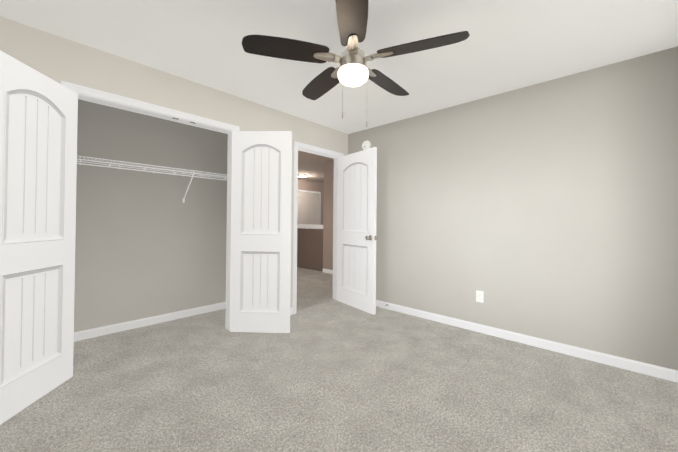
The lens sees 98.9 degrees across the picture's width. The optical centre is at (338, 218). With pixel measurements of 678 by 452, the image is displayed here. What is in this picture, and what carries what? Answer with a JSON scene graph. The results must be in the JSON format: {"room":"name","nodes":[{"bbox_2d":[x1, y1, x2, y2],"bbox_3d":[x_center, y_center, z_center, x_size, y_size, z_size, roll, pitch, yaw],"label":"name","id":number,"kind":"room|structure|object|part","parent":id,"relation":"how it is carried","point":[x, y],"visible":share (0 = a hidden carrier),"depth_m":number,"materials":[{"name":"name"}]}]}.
{"room":"empty bedroom","nodes":[
{"label":"empty bedroom","id":0,"kind":"room"},
{"bbox_2d":[74,99,227,331],"bbox_3d":[-2.013,-0.059,3.224,0.120,2.409,1.826,0,-1,43],"label":"wall","id":1,"kind":"structure","parent":0,"point":[149,244],"depth_m":3.08,"materials":[{"name":"beige paint"}]},
{"bbox_2d":[74,302,225,341],"bbox_3d":[-1.975,1.104,3.167,0.013,0.083,1.586,0,-1,43],"label":"baseboard","id":2,"kind":"structure","parent":1,"relation":"attached to","point":[100,331],"depth_m":3.06,"materials":[{"name":"white wood"}]},
{"bbox_2d":[77,156,226,202],"bbox_3d":[-1.853,-0.356,3.079,0.311,0.343,1.569,0,-1,43],"label":"wire shelf","id":3,"kind":"object","parent":1,"relation":"attached to","point":[170,170],"visible":0.75,"depth_m":2.95,"materials":[{"name":"white metal"}]},
{"bbox_2d":[0,16,347,307],"bbox_3d":[-1.158,-0.054,2.973,0.120,2.409,3.860,0,-1,43],"label":"wall","id":4,"kind":"structure","parent":0,"point":[56,58],"depth_m":2.42,"materials":[{"name":"beige paint"}]},
{"bbox_2d":[0,51,77,424],"bbox_3d":[-1.865,0.112,1.772,0.039,2.015,0.604,1,-1,-7],"label":"door","id":5,"kind":"structure","parent":4,"relation":"in","point":[38,139],"depth_m":1.77,"materials":[{"name":"white paint"}]},
{"bbox_2d":[61,80,239,330],"bbox_3d":[-1.548,0.094,2.555,0.156,2.097,1.339,0,-1,43],"label":"door frame","id":6,"kind":"structure","parent":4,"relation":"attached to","point":[84,93],"depth_m":2.62,"materials":[{"name":"white wood"}]},
{"bbox_2d":[230,131,291,332],"bbox_3d":[-0.785,0.133,2.923,0.604,2.015,0.039,0,-1,2],"label":"door","id":7,"kind":"structure","parent":4,"relation":"in","point":[260,259],"depth_m":2.91,"materials":[{"name":"white paint"}]},
{"bbox_2d":[292,141,343,313],"bbox_3d":[-0.296,0.118,3.885,0.156,2.097,0.889,0,-1,43],"label":"door frame","id":8,"kind":"structure","parent":4,"relation":"attached to","point":[311,149],"depth_m":3.75,"materials":[{"name":"white wood"}]},
{"bbox_2d":[337,147,376,314],"bbox_3d":[0.216,0.150,3.799,0.039,2.015,0.757,1,-1,-36],"label":"door leaf","id":9,"kind":"structure","parent":4,"relation":"in","point":[356,249],"depth_m":3.74,"materials":[{"name":"white paint"}]},
{"bbox_2d":[365,235,377,240],"bbox_3d":[0.410,0.239,3.526,0.179,0.066,0.103,1,-1,-36],"label":"door knob","id":10,"kind":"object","parent":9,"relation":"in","point":[369,237],"depth_m":3.50,"materials":[{"name":"silver metal"}]},
{"bbox_2d":[297,162,333,271],"bbox_3d":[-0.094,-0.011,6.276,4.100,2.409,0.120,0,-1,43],"label":"wall","id":11,"kind":"structure","parent":0,"point":[310,249],"depth_m":6.47,"materials":[{"name":"paint"}]},
{"bbox_2d":[297,192,305,223],"bbox_3d":[-1.264,0.193,8.917,0.039,2.015,0.600,0,-1,43],"label":"closet doors","id":12,"kind":"structure","parent":11,"relation":"in","point":[301,217],"depth_m":9.01,"materials":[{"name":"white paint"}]},
{"bbox_2d":[298,190,320,217],"bbox_3d":[-1.078,0.168,9.157,0.016,2.097,1.336,0,-1,43],"label":"trim","id":13,"kind":"structure","parent":11,"relation":"attached to","point":[313,192],"depth_m":9.48,"materials":[{"name":"white wood"}]},
{"bbox_2d":[297,224,322,225],"bbox_3d":[-0.939,0.168,7.085,1.760,0.035,0.135,0,-1,43],"label":"trim","id":14,"kind":"structure","parent":11,"relation":"on","point":[307,225],"depth_m":6.88,"materials":[{"name":"white wood"}]},
{"bbox_2d":[297,226,322,228],"bbox_3d":[-0.973,0.215,7.049,1.760,0.060,0.015,0,-1,43],"label":"trim","id":15,"kind":"structure","parent":11,"relation":"attached to","point":[313,227],"depth_m":6.72,"materials":[{"name":"white wood"}]},
{"bbox_2d":[306,192,319,224],"bbox_3d":[-0.850,0.201,9.357,0.039,2.015,0.600,0,-1,43],"label":"closet doors","id":16,"kind":"structure","parent":11,"relation":"in","point":[312,208],"depth_m":9.34,"materials":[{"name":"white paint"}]},
{"bbox_2d":[323,268,332,273],"bbox_3d":[0.266,1.150,5.824,1.720,0.083,0.013,0,-1,43],"label":"baseboard","id":17,"kind":"structure","parent":11,"relation":"attached to","point":[324,270],"depth_m":6.29,"materials":[{"name":"white wood"}]},
{"bbox_2d":[0,267,677,451],"bbox_3d":[-0.436,1.214,6.129,10.600,0.050,10.000,0,-1,43],"label":"floor","id":18,"kind":"structure","parent":0,"point":[335,376],"depth_m":1.90,"materials":[{"name":"grey carpet"}]},
{"bbox_2d":[0,0,677,182],"bbox_3d":[-0.416,-1.244,6.155,10.600,0.050,10.000,0,-1,43],"label":"ceiling","id":19,"kind":"structure","parent":0,"point":[507,45],"depth_m":2.06,"materials":[{"name":"white paint"}]},
{"bbox_2d":[241,0,469,127],"bbox_3d":[0.116,-0.923,1.873,1.285,0.675,1.248,0,-1,43],"label":"ceiling fan","id":20,"kind":"object","parent":19,"relation":"hanging from","point":[352,70],"visible":1,"depth_m":1.74,"materials":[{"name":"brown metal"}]},
{"bbox_3d":[0.089,-0.888,1.834,0.197,0.081,0.197,0,-1,43],"label":"glass","id":21,"kind":"part","parent":20,"relation":"part of","materials":[{"name":"white glass"}]},
{"bbox_2d":[348,46,677,370],"bbox_3d":[1.401,-0.032,3.131,3.390,2.409,0.120,0,-1,43],"label":"wall","id":22,"kind":"structure","parent":0,"point":[547,210],"depth_m":2.60,"materials":[{"name":"beige paint"}]},
{"bbox_2d":[362,141,370,149],"bbox_3d":[0.370,-1.006,4.011,0.140,0.140,0.039,0,-1,43],"label":"smoke detector","id":23,"kind":"object","parent":22,"relation":"attached to","point":[366,145],"visible":0.94,"depth_m":3.98,"materials":[{"name":"white plastic"}]},
{"bbox_2d":[476,290,483,302],"bbox_3d":[1.448,0.806,2.983,0.070,0.115,0.008,0,-1,43],"label":"duplex electrical outlet","id":24,"kind":"object","parent":22,"relation":"attached to","point":[479,296],"visible":1,"depth_m":2.98,"materials":[{"name":"white plastic"}]},
{"bbox_2d":[376,300,677,382],"bbox_3d":[1.289,1.130,3.119,3.240,0.083,0.020,0,-1,43],"label":"baseboard","id":25,"kind":"structure","parent":22,"relation":"attached to","point":[636,366],"depth_m":2.57,"materials":[{"name":"white wood"}]}
]}

